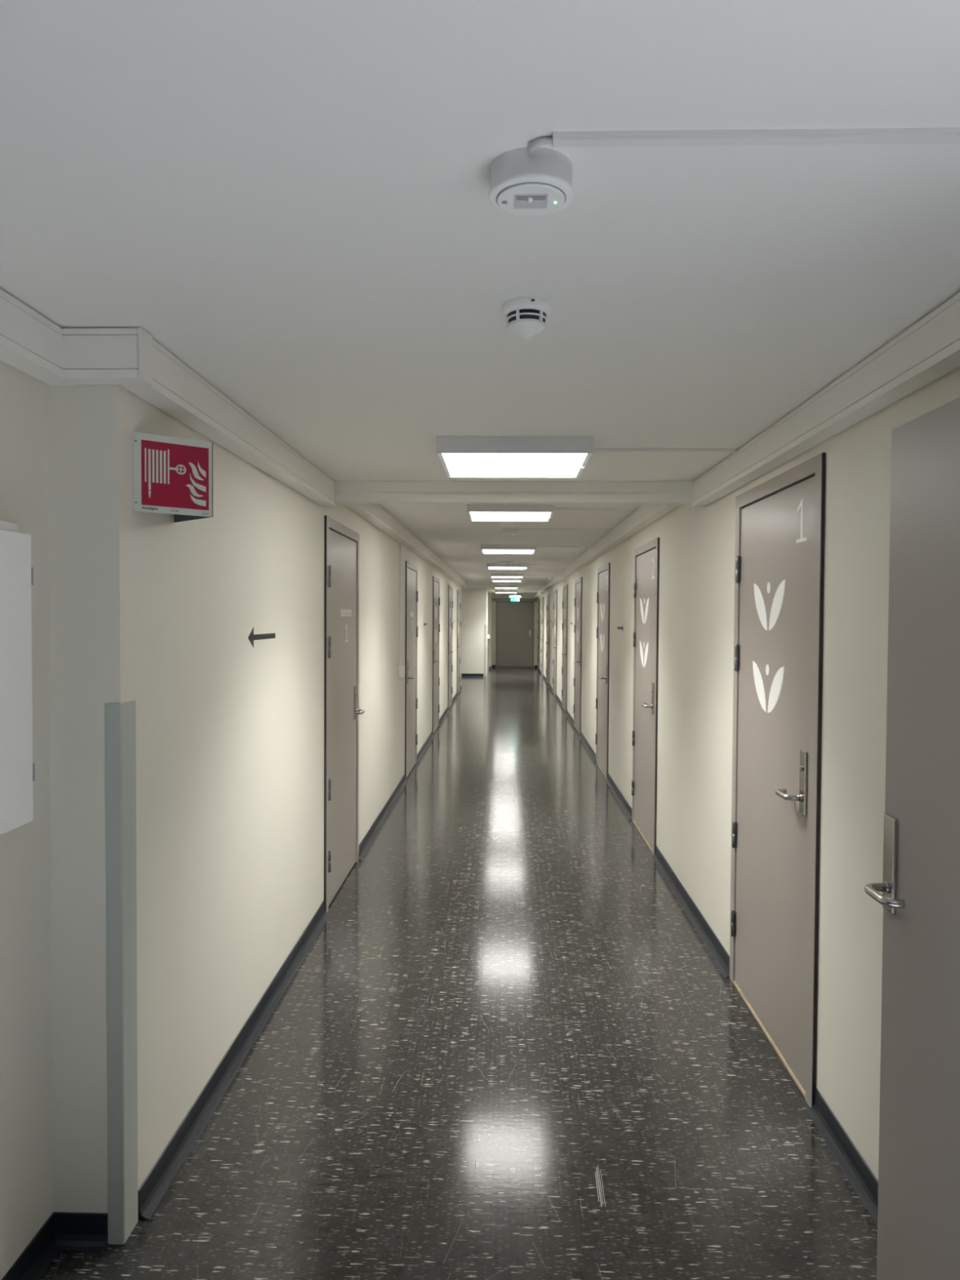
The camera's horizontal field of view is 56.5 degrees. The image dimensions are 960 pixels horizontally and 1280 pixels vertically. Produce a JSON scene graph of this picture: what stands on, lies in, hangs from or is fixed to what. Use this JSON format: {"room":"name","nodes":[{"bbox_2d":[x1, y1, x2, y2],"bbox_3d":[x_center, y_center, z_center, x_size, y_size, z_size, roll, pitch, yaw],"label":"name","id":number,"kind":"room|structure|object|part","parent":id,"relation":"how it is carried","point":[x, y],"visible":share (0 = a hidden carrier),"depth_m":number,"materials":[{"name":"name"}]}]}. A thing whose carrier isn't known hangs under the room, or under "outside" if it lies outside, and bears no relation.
{"room":"building corridor","nodes":[
{"label":"building corridor","id":0,"kind":"room"},
{"bbox_2d":[0,360,53,1279],"bbox_3d":[-1.150,0.270,1.698,0.150,2.500,1.015,0,2,2],"label":"wall","id":1,"kind":"structure","parent":0,"point":[26,1154],"depth_m":2.11,"materials":[{"name":"beige paint"}]},
{"bbox_2d":[0,520,35,835],"bbox_3d":[-1.044,0.085,1.631,0.064,0.665,0.756,0,2,2],"label":"upper cabinet","id":2,"kind":"object","parent":1,"relation":"attached to","point":[17,768],"visible":1,"depth_m":1.94,"materials":[{"name":"white metal"}]},
{"bbox_2d":[1,1212,107,1279],"bbox_3d":[-1.012,1.482,1.726,0.139,0.077,1.015,0,2,2],"label":"baseboard","id":3,"kind":"structure","parent":1,"relation":"attached to","point":[62,1231],"depth_m":2.22,"materials":[{"name":"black plastic"}]},
{"bbox_2d":[47,383,462,1213],"bbox_3d":[-0.844,0.029,10.815,0.407,2.500,17.235,0,2,2],"label":"wall","id":4,"kind":"structure","parent":0,"point":[153,611],"depth_m":2.66,"materials":[{"name":"beige paint"}]},
{"bbox_2d":[0,288,152,386],"bbox_3d":[-0.939,-0.666,1.669,0.258,0.122,1.018,0,2,2],"label":"cable trunking","id":5,"kind":"object","parent":4,"relation":"attached to","point":[30,343],"visible":1,"depth_m":2.11,"materials":[{"name":"white plastic"}]},
{"bbox_2d":[105,700,137,1244],"bbox_3d":[-0.902,0.830,2.253,0.040,1.351,0.086,0,2,2],"label":"guard","id":6,"kind":"object","parent":4,"relation":"attached to","point":[120,718],"visible":0.96,"depth_m":2.22,"materials":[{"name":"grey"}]},
{"bbox_2d":[133,431,213,522],"bbox_3d":[-0.864,-0.430,2.408,0.210,0.199,0.212,-1,2,-40],"label":"sign","id":7,"kind":"object","parent":4,"relation":"attached to","point":[171,475],"visible":1,"depth_m":2.33,"materials":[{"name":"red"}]},
{"bbox_3d":[-0.793,-0.431,2.468,0.212,0.199,0.003,2,2,44],"label":"panel","id":8,"kind":"part","parent":7,"relation":"part of","materials":[{"name":"grey"}]},
{"bbox_2d":[120,339,333,505],"bbox_3d":[-0.806,-0.709,3.335,0.077,0.124,2.342,0,2,2],"label":"cable trunking","id":9,"kind":"object","parent":4,"relation":"attached to","point":[176,389],"visible":0.77,"depth_m":2.77,"materials":[{"name":"white plastic"}]},
{"bbox_2d":[248,626,275,648],"bbox_3d":[-0.846,-0.013,3.474,0.001,0.080,0.390,0,2,2],"label":"sticker","id":10,"kind":"object","parent":4,"relation":"attached to","point":[252,637],"visible":1,"depth_m":3.41,"materials":[{"name":"black plastic"}]},
{"bbox_2d":[137,685,462,1219],"bbox_3d":[-0.632,1.240,10.886,0.030,0.077,17.145,0,2,2],"label":"baseboard","id":11,"kind":"structure","parent":4,"relation":"attached to","point":[153,1188],"depth_m":3.08,"materials":[{"name":"black plastic"}]},
{"bbox_2d":[324,515,364,912],"bbox_3d":[-0.764,0.384,5.198,0.074,2.090,1.051,0,2,2],"label":"door","id":12,"kind":"structure","parent":4,"relation":"in","point":[342,711],"depth_m":5.11,"materials":[{"name":"grey wood"}]},
{"bbox_3d":[-0.779,0.390,5.591,0.009,0.210,0.055,0,2,2],"label":"handle plate","id":13,"kind":"part","parent":12,"relation":"part of","materials":[{"name":"silver metal"}]},
{"bbox_3d":[-0.747,0.445,5.536,0.058,0.025,0.137,0,2,2],"label":"lever","id":14,"kind":"part","parent":12,"relation":"part of","materials":[{"name":"silver metal"}]},
{"bbox_2d":[398,543,404,677],"bbox_3d":[-0.693,-0.263,7.958,0.052,1.188,0.080,0,2,2],"label":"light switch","id":15,"kind":"object","parent":4,"relation":"attached to","point":[401,668],"visible":1,"depth_m":7.94,"materials":[{"name":"white plastic"}]},
{"bbox_2d":[343,503,465,586],"bbox_3d":[-0.560,-1.022,11.948,0.082,0.119,14.700,0,2,2],"label":"duct","id":16,"kind":"object","parent":4,"relation":"attached to","point":[375,514],"visible":0.64,"depth_m":7.36,"materials":[{"name":"white plastic"}]},
{"bbox_2d":[404,560,417,780],"bbox_3d":[-0.657,0.284,8.980,0.074,2.090,1.051,0,2,2],"label":"door","id":17,"kind":"structure","parent":4,"relation":"in","point":[411,571],"depth_m":8.92,"materials":[{"name":"grey wood"}]},
{"bbox_2d":[431,576,439,735],"bbox_3d":[-0.567,0.200,12.173,0.074,2.090,1.051,0,2,2],"label":"door","id":18,"kind":"structure","parent":4,"relation":"in","point":[436,582],"depth_m":12.14,"materials":[{"name":"grey"}]},
{"bbox_2d":[447,584,453,710],"bbox_3d":[-0.479,0.117,15.310,0.074,2.090,1.051,0,2,2],"label":"door","id":19,"kind":"structure","parent":4,"relation":"in","point":[450,688],"depth_m":15.29,"materials":[{"name":"grey wood"}]},
{"bbox_2d":[456,589,461,694],"bbox_3d":[-0.402,0.044,18.048,0.074,2.090,1.051,0,2,2],"label":"door","id":20,"kind":"structure","parent":4,"relation":"in","point":[459,604],"depth_m":18.04,"materials":[{"name":"grey"}]},
{"bbox_3d":[-0.432,0.044,18.049,0.012,2.090,1.045,0,2,2],"label":"frame","id":21,"kind":"part","parent":20,"relation":"part of","materials":[{"name":"grey"}]},
{"bbox_2d":[39,667,877,1279],"bbox_3d":[-0.268,1.249,13.200,3.541,0.060,28.700,0,2,2],"label":"floor","id":22,"kind":"structure","parent":0,"point":[505,1046],"depth_m":3.00,"materials":[{"name":"grey"}]},
{"bbox_2d":[461,589,488,676],"bbox_3d":[-0.747,-0.295,24.882,1.910,2.400,3.300,0,2,2],"label":"wall","id":23,"kind":"structure","parent":0,"point":[475,602],"depth_m":23.22,"materials":[{"name":"beige paint"}]},
{"bbox_2d":[484,624,486,676],"bbox_3d":[0.133,0.277,23.249,0.059,1.351,0.064,0,2,2],"label":"guard","id":24,"kind":"object","parent":23,"relation":"attached to","point":[485,625],"visible":1,"depth_m":23.22,"materials":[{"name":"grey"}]},
{"bbox_2d":[461,665,537,676],"bbox_3d":[0.184,0.863,25.234,1.683,0.077,5.281,1,2,27],"label":"baseboard","id":25,"kind":"structure","parent":23,"relation":"attached to","point":[492,666],"depth_m":23.24,"materials":[{"name":"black plastic"}]},
{"bbox_2d":[0,0,959,481],"bbox_3d":[-0.023,-0.848,1.669,2.450,0.250,5.780,0,2,2],"label":"ceiling","id":26,"kind":"structure","parent":0,"point":[290,197],"depth_m":1.48,"materials":[{"name":"white paint"}]},
{"bbox_2d":[333,480,693,504],"bbox_3d":[0.162,-0.746,4.529,1.808,0.105,0.100,0,2,2],"label":"beam","id":27,"kind":"structure","parent":26,"relation":"attached to","point":[365,492],"depth_m":4.48,"materials":[{"name":"white paint"}]},
{"bbox_2d":[436,435,593,477],"bbox_3d":[0.139,-0.736,3.659,0.590,0.079,0.590,0,2,2],"label":"ceiling light","id":28,"kind":"object","parent":26,"relation":"attached to","point":[459,456],"visible":1,"depth_m":3.43,"materials":[{"name":"white plastic"}]},
{"bbox_2d":[442,453,586,476],"bbox_3d":[0.139,-0.716,3.660,0.550,0.006,0.580,0,2,2],"label":"diffuser","id":29,"kind":"object","parent":28,"relation":"attached to","point":[453,464],"depth_m":3.64,"materials":[{"name":"white plastic"}]},
{"bbox_2d":[502,296,551,339],"bbox_3d":[0.102,-0.694,1.952,0.110,0.072,0.112,0,2,2],"label":"smoke detector","id":30,"kind":"object","parent":26,"relation":"attached to","point":[526,317],"visible":1,"depth_m":1.92,"materials":[{"name":"white plastic"}]},
{"bbox_2d":[488,146,573,217],"bbox_3d":[0.077,-0.685,1.355,0.128,0.058,0.128,0,2,2],"label":"detector","id":31,"kind":"object","parent":26,"relation":"attached to","point":[538,182],"visible":0.99,"depth_m":1.32,"materials":[{"name":"white plastic"}]},
{"bbox_2d":[593,448,738,452],"bbox_3d":[0.735,-0.764,3.597,0.602,0.012,0.022,0,2,2],"label":"cable trunking","id":32,"kind":"object","parent":26,"relation":"attached to","point":[595,450],"visible":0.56,"depth_m":3.59,"materials":[{"name":"white plastic"}]},
{"bbox_2d":[526,127,959,151],"bbox_3d":[0.518,-0.703,1.256,0.903,0.012,0.034,0,2,2],"label":"cable trunking","id":33,"kind":"object","parent":26,"relation":"attached to","point":[923,135],"visible":1,"depth_m":1.25,"materials":[{"name":"white plastic"}]},
{"bbox_2d":[488,592,492,669],"bbox_3d":[0.102,-0.345,26.958,0.490,2.400,0.900,0,2,2],"label":"wall pillar","id":34,"kind":"structure","parent":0,"point":[490,593],"depth_m":26.51,"materials":[{"name":"beige paint"}]},
{"bbox_2d":[462,586,541,594],"bbox_3d":[0.089,-1.460,25.178,3.550,0.200,4.600,0,2,2],"label":"ceiling","id":35,"kind":"structure","parent":0,"point":[525,590],"depth_m":22.89,"materials":[{"name":"white paint"}]},
{"bbox_2d":[495,590,517,593],"bbox_3d":[0.708,-1.294,24.159,0.590,0.071,0.590,0,2,2],"label":"ceiling light","id":36,"kind":"object","parent":35,"relation":"attached to","point":[496,591],"visible":1,"depth_m":23.87,"materials":[{"name":"white plastic"}]},
{"bbox_2d":[509,593,521,601],"bbox_3d":[1.014,-1.239,25.758,0.356,0.262,0.060,0,2,2],"label":"exit sign","id":37,"kind":"object","parent":35,"relation":"hanging from","point":[514,597],"visible":0.98,"depth_m":25.75,"materials":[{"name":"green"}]},
{"bbox_3d":[1.014,-1.167,25.760,0.256,0.117,0.024,0,2,2],"label":"panel","id":38,"kind":"part","parent":37,"relation":"part of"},
{"bbox_2d":[379,504,642,586],"bbox_3d":[-0.233,-1.203,13.725,3.550,0.150,18.320,0,2,2],"label":"ceiling","id":39,"kind":"structure","parent":0,"point":[447,531],"depth_m":8.50,"materials":[{"name":"white paint"}]},
{"bbox_2d":[491,577,521,582],"bbox_3d":[0.536,-1.201,17.962,0.590,0.072,0.590,0,2,2],"label":"ceiling light","id":40,"kind":"object","parent":39,"relation":"attached to","point":[494,580],"visible":0.95,"depth_m":17.67,"materials":[{"name":"white plastic"}]},
{"bbox_2d":[493,580,518,582],"bbox_3d":[0.536,-1.185,17.962,0.550,0.006,0.580,0,2,2],"label":"diffuser","id":41,"kind":"object","parent":40,"relation":"attached to","point":[493,580],"depth_m":17.98,"materials":[{"name":"white plastic"}]},
{"bbox_2d":[494,585,518,588],"bbox_3d":[0.659,-1.317,22.358,0.590,0.072,0.590,0,2,2],"label":"ceiling light","id":42,"kind":"object","parent":39,"relation":"attached to","point":[495,586],"visible":1,"depth_m":22.06,"materials":[{"name":"white plastic"}]},
{"bbox_2d":[490,573,523,577],"bbox_3d":[0.485,-1.152,16.113,0.590,0.072,0.590,0,2,2],"label":"ceiling light","id":43,"kind":"object","parent":39,"relation":"attached to","point":[492,575],"visible":1,"depth_m":15.82,"materials":[{"name":"white plastic"}]},
{"bbox_2d":[491,576,522,577],"bbox_3d":[0.485,-1.136,16.113,0.550,0.006,0.580,0,2,2],"label":"diffuser","id":44,"kind":"object","parent":43,"relation":"attached to","point":[491,576],"depth_m":16.04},
{"bbox_2d":[486,563,528,569],"bbox_3d":[0.402,-1.073,13.115,0.590,0.072,0.590,0,2,2],"label":"ceiling light","id":45,"kind":"object","parent":39,"relation":"attached to","point":[490,566],"visible":0.98,"depth_m":12.83,"materials":[{"name":"white plastic"}]},
{"bbox_2d":[488,567,526,568],"bbox_3d":[0.402,-1.056,13.116,0.550,0.006,0.580,0,2,2],"label":"diffuser","id":46,"kind":"object","parent":45,"relation":"attached to","point":[488,567],"depth_m":13.07,"materials":[{"name":"white plastic"}]},
{"bbox_2d":[503,553,511,557],"bbox_3d":[0.321,-1.004,10.521,0.110,0.072,0.112,0,2,2],"label":"smoke detector","id":47,"kind":"object","parent":39,"relation":"attached to","point":[507,555],"visible":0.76,"depth_m":10.49,"materials":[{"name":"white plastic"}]},
{"bbox_2d":[497,560,517,564],"bbox_3d":[0.385,-1.073,12.420,0.270,0.034,0.270,0,2,2],"label":"ceiling sensor","id":48,"kind":"object","parent":39,"relation":"attached to","point":[499,562],"visible":1,"depth_m":12.32,"materials":[{"name":"white plastic"}]},
{"bbox_2d":[480,544,536,553],"bbox_3d":[0.308,-0.984,9.748,0.590,0.072,0.590,0,2,2],"label":"ceiling light","id":49,"kind":"object","parent":39,"relation":"attached to","point":[485,548],"visible":1,"depth_m":9.46,"materials":[{"name":"white plastic"}]},
{"bbox_2d":[482,549,533,553],"bbox_3d":[0.308,-0.968,9.748,0.550,0.006,0.580,0,2,2],"label":"diffuser","id":50,"kind":"object","parent":49,"relation":"attached to","point":[484,551],"depth_m":9.73,"materials":[{"name":"white plastic"}]},
{"bbox_2d":[502,528,516,535],"bbox_3d":[0.257,-0.939,7.814,0.128,0.058,0.128,0,2,2],"label":"emergency light","id":51,"kind":"object","parent":39,"relation":"attached to","point":[508,531],"visible":0.99,"depth_m":7.76,"materials":[{"name":"white plastic"}]},
{"bbox_2d":[466,504,554,521],"bbox_3d":[0.214,-0.893,6.330,0.590,0.072,0.590,0,2,2],"label":"ceiling light","id":52,"kind":"object","parent":39,"relation":"attached to","point":[476,513],"visible":0.93,"depth_m":6.11,"materials":[{"name":"white plastic"}]},
{"bbox_2d":[470,511,551,520],"bbox_3d":[0.213,-0.877,6.330,0.550,0.006,0.580,0,2,2],"label":"diffuser","id":53,"kind":"object","parent":52,"relation":"attached to","point":[474,516],"depth_m":6.32,"materials":[{"name":"white plastic"}]},
{"bbox_2d":[524,573,556,574],"bbox_3d":[1.081,-1.177,16.050,0.592,0.012,0.022,0,2,2],"label":"cable trunking","id":54,"kind":"object","parent":39,"relation":"attached to","point":[524,574],"visible":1,"depth_m":16.04,"materials":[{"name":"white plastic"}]},
{"bbox_2d":[528,564,568,565],"bbox_3d":[0.997,-1.097,13.053,0.592,0.012,0.022,0,2,2],"label":"cable trunking","id":55,"kind":"object","parent":39,"relation":"attached to","point":[528,564],"visible":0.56,"depth_m":13.04,"materials":[{"name":"white plastic"}]},
{"bbox_2d":[513,528,612,530],"bbox_3d":[0.718,-0.958,7.730,0.850,0.012,0.022,0,2,2],"label":"cable trunking","id":56,"kind":"object","parent":39,"relation":"attached to","point":[513,528],"visible":1,"depth_m":7.72,"materials":[{"name":"white plastic"}]},
{"bbox_2d":[536,546,591,547],"bbox_3d":[0.902,-1.008,9.685,0.592,0.012,0.022,0,2,2],"label":"cable trunking","id":57,"kind":"object","parent":39,"relation":"attached to","point":[536,546],"visible":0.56,"depth_m":9.67,"materials":[{"name":"white plastic"}]},
{"bbox_2d":[554,507,637,510],"bbox_3d":[0.806,-0.918,6.268,0.592,0.012,0.022,0,2,2],"label":"cable trunking","id":58,"kind":"object","parent":39,"relation":"attached to","point":[555,508],"visible":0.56,"depth_m":6.26,"materials":[{"name":"white plastic"}]},
{"bbox_2d":[491,593,537,665],"bbox_3d":[1.071,-0.402,27.430,1.601,2.500,0.100,0,2,2],"label":"wall","id":59,"kind":"structure","parent":0,"point":[494,595],"depth_m":27.38,"materials":[{"name":"beige paint"}]},
{"bbox_2d":[492,598,537,667],"bbox_3d":[1.055,-0.210,27.345,1.375,2.120,0.080,0,2,2],"label":"door","id":60,"kind":"structure","parent":59,"relation":"in","point":[514,620],"depth_m":27.37,"materials":[{"name":"grey"}]},
{"bbox_2d":[514,194,548,208],"bbox_3d":[0.077,-0.664,1.353,0.050,0.001,0.044,0,2,2],"label":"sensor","id":61,"kind":"object","parent":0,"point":[521,201],"depth_m":1.35,"materials":[{"name":"grey plastic"}]},
{"bbox_2d":[537,366,959,1180],"bbox_3d":[1.439,-0.019,13.119,0.140,2.500,28.700,0,2,2],"label":"wall","id":62,"kind":"structure","parent":0,"point":[697,544],"depth_m":2.79,"materials":[{"name":"beige paint"}]},
{"bbox_2d":[537,598,540,671],"bbox_3d":[1.702,-0.163,26.290,0.074,2.090,1.051,0,2,2],"label":"door","id":63,"kind":"structure","parent":62,"relation":"in","point":[539,600],"depth_m":26.22,"materials":[{"name":"grey"}]},
{"bbox_3d":[1.732,-0.163,26.289,0.012,2.090,1.045,0,2,2],"label":"frame","id":64,"kind":"part","parent":63,"relation":"part of","materials":[{"name":"grey"}]},
{"bbox_2d":[534,589,544,597],"bbox_3d":[1.662,-1.292,25.093,0.099,0.111,4.490,0,2,2],"label":"duct","id":65,"kind":"object","parent":62,"relation":"attached to","point":[540,593],"visible":0.94,"depth_m":24.38,"materials":[{"name":"white plastic"}]},
{"bbox_2d":[540,596,543,676],"bbox_3d":[1.627,-0.093,23.642,0.074,2.090,1.051,0,2,2],"label":"door","id":66,"kind":"structure","parent":62,"relation":"in","point":[542,606],"depth_m":23.71,"materials":[{"name":"grey wood"}]},
{"bbox_2d":[545,593,549,684],"bbox_3d":[1.545,-0.016,20.714,0.074,2.090,1.051,0,2,2],"label":"door","id":67,"kind":"structure","parent":62,"relation":"in","point":[548,595],"depth_m":20.68,"materials":[{"name":"grey"}]},
{"bbox_2d":[552,589,557,696],"bbox_3d":[1.462,0.061,17.796,0.074,2.090,1.051,0,2,2],"label":"door","id":68,"kind":"structure","parent":62,"relation":"in","point":[555,593],"depth_m":17.80,"materials":[{"name":"grey"}]},
{"bbox_2d":[561,584,568,713],"bbox_3d":[1.381,0.138,14.888,0.074,2.090,1.051,0,2,2],"label":"door","id":69,"kind":"structure","parent":62,"relation":"in","point":[565,590],"depth_m":14.86,"materials":[{"name":"grey wood"}]},
{"bbox_2d":[573,577,582,736],"bbox_3d":[1.305,0.209,12.208,0.074,2.090,1.051,0,2,2],"label":"door","id":70,"kind":"structure","parent":62,"relation":"in","point":[578,583],"depth_m":12.17,"materials":[{"name":"grey"}]},
{"bbox_2d":[595,562,609,778],"bbox_3d":[1.218,0.291,9.111,0.074,2.090,1.051,0,2,2],"label":"door","id":71,"kind":"structure","parent":62,"relation":"in","point":[603,572],"depth_m":9.05,"materials":[{"name":"grey"}]},
{"bbox_3d":[1.233,0.319,8.718,0.009,0.210,0.055,0,2,2],"label":"handle plate","id":72,"kind":"part","parent":71,"relation":"part of","materials":[{"name":"silver metal"}]},
{"bbox_2d":[541,504,679,591],"bbox_3d":[1.350,-1.057,13.694,0.082,0.120,18.300,0,2,2],"label":"duct","id":73,"kind":"object","parent":62,"relation":"attached to","point":[646,514],"visible":0.74,"depth_m":7.41,"materials":[{"name":"white paint"}]},
{"bbox_2d":[631,537,659,855],"bbox_3d":[1.141,0.364,6.370,0.074,2.090,1.051,0,2,2],"label":"door","id":74,"kind":"structure","parent":62,"relation":"in","point":[646,557],"depth_m":6.29,"materials":[{"name":"grey wood"}]},
{"bbox_3d":[1.123,0.442,6.036,0.058,0.025,0.137,0,2,2],"label":"lever","id":75,"kind":"part","parent":74,"relation":"part of","materials":[{"name":"silver metal"}]},
{"bbox_3d":[1.156,0.391,5.977,0.009,0.210,0.055,0,2,2],"label":"handle plate","id":76,"kind":"part","parent":74,"relation":"part of","materials":[{"name":"silver metal"}]},
{"bbox_2d":[537,665,878,1226],"bbox_3d":[1.377,1.163,14.223,0.030,0.077,26.360,0,2,2],"label":"baseboard","id":77,"kind":"structure","parent":62,"relation":"attached to","point":[862,1179],"depth_m":2.81,"materials":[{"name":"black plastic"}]},
{"bbox_2d":[729,452,826,1107],"bbox_3d":[1.056,0.443,3.353,0.074,2.090,1.051,0,2,2],"label":"door","id":78,"kind":"structure","parent":62,"relation":"in","point":[780,521],"depth_m":3.22,"materials":[{"name":"grey wood"}]},
{"bbox_3d":[1.038,0.522,3.019,0.058,0.025,0.137,0,2,2],"label":"lever","id":79,"kind":"part","parent":78,"relation":"part of","materials":[{"name":"silver metal"}]},
{"bbox_3d":[1.071,0.471,2.961,0.009,0.210,0.055,0,2,2],"label":"handle plate","id":80,"kind":"part","parent":78,"relation":"part of","materials":[{"name":"silver metal"}]},
{"bbox_2d":[692,292,959,506],"bbox_3d":[1.015,-0.653,1.605,0.070,0.124,5.700,0,2,2],"label":"cable trunking","id":81,"kind":"object","parent":62,"relation":"attached to","point":[929,349],"visible":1,"depth_m":2.41,"materials":[{"name":"white plastic"}]},
{"bbox_2d":[864,397,959,1279],"bbox_3d":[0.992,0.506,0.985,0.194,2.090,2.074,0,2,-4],"label":"door","id":82,"kind":"structure","parent":62,"relation":"in","point":[918,1202],"depth_m":1.83,"materials":[{"name":"beige laminate"}]},
{"bbox_3d":[0.870,0.548,1.922,0.058,0.025,0.137,0,2,2],"label":"lever","id":83,"kind":"part","parent":82,"relation":"part of","materials":[{"name":"silver metal"}]},
{"bbox_3d":[0.906,0.494,1.976,0.009,0.210,0.055,0,2,2],"label":"handle plate","id":84,"kind":"part","parent":82,"relation":"part of","materials":[{"name":"silver metal"}]}
]}

